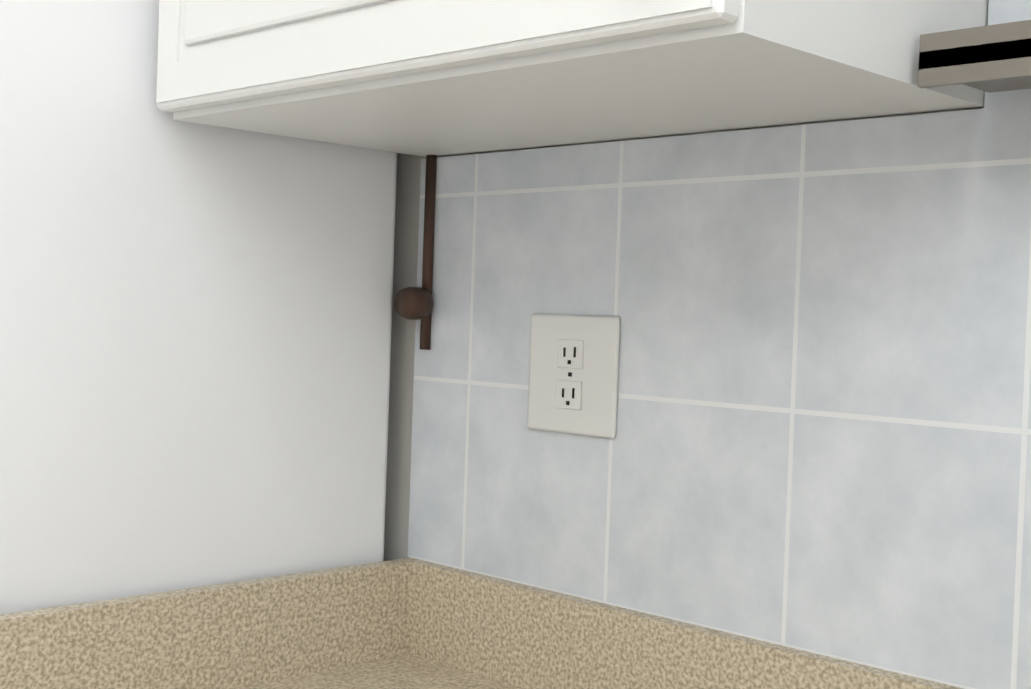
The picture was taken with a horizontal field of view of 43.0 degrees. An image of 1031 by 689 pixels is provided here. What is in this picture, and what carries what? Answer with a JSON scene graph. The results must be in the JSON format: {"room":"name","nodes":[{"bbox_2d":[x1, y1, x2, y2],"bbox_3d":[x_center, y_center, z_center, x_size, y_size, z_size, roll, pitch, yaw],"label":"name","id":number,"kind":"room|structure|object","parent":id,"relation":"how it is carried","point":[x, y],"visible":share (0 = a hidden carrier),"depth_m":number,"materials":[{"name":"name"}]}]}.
{"room":"kitchen","nodes":[
{"label":"kitchen","id":0,"kind":"room"},
{"bbox_2d":[384,4,988,560],"bbox_3d":[-0.959,-0.021,2.388,8.040,2.450,0.120,3,2,45],"label":"wall","id":1,"kind":"structure","parent":0,"point":[402,362],"depth_m":1.45,"materials":[{"name":"paint"}]},
{"bbox_2d":[156,0,988,156],"bbox_3d":[0.023,-0.587,1.092,0.640,0.783,0.341,3,2,45],"label":"upper cabinet","id":2,"kind":"object","parent":1,"relation":"attached to","point":[423,78],"visible":1,"depth_m":0.93,"materials":[{"name":"white wood"}]},
{"bbox_2d":[408,0,1030,688],"bbox_3d":[0.728,-0.140,0.629,2.340,0.848,0.007,3,2,45],"label":"tile backsplash","id":3,"kind":"structure","parent":1,"relation":"attached to","point":[820,442],"depth_m":1.13,"materials":[{"name":"grey tile"}]},
{"bbox_2d":[395,155,436,349],"bbox_3d":[-0.104,-0.101,1.424,0.036,0.212,0.038,3,2,45],"label":"paper towel holder","id":4,"kind":"object","parent":3,"relation":"attached to","point":[414,303],"visible":0.98,"depth_m":1.43,"materials":[{"name":"brown metal"}]},
{"bbox_2d":[527,314,619,438],"bbox_3d":[0.055,0.029,1.282,0.115,0.116,0.008,3,2,45],"label":"outlet","id":5,"kind":"object","parent":3,"relation":"attached to","point":[590,409],"visible":1,"depth_m":1.27,"materials":[{"name":"white plastic"}]},
{"bbox_2d":[562,347,575,404],"bbox_3d":[0.053,0.031,1.280,0.016,0.057,0.003,3,2,45],"label":"socket holes","id":6,"kind":"object","parent":5,"relation":"attached to","point":[568,362],"visible":1,"depth_m":1.28,"materials":[{"name":"black plastic"}]},
{"bbox_2d":[918,20,1030,92],"bbox_3d":[0.579,-0.137,0.688,0.735,0.195,0.116,3,2,45],"label":"range hood","id":7,"kind":"object","parent":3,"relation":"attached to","point":[992,58],"visible":0.9,"depth_m":0.88,"materials":[{"name":"grey metal"}]},
{"bbox_3d":[-0.654,1.325,-0.318,3.690,0.100,3.510,3,2,45],"label":"floor","id":8,"kind":"structure","parent":0,"visible":0},
{"bbox_2d":[0,0,396,614],"bbox_3d":[-0.683,0.362,1.445,0.760,1.745,0.765,3,2,45],"label":"wall","id":9,"kind":"structure","parent":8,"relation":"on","point":[195,334],"depth_m":1.25,"materials":[{"name":"white paint"}]},
{"bbox_3d":[0.656,1.258,0.308,1.478,0.100,0.531,3,2,45],"label":"base cabinet foot","id":10,"kind":"object","parent":8,"relation":"on","visible":0},
{"bbox_3d":[0.639,0.822,0.267,1.478,0.772,0.621,3,2,45],"label":"base cabinet","id":11,"kind":"object","parent":10,"relation":"on","visible":0},
{"bbox_2d":[0,558,962,688],"bbox_3d":[0.422,0.347,0.487,2.135,0.140,0.624,3,2,45],"label":"countertop","id":12,"kind":"structure","parent":11,"relation":"on","point":[408,623],"depth_m":1.27,"materials":[{"name":"stone"}]}
]}

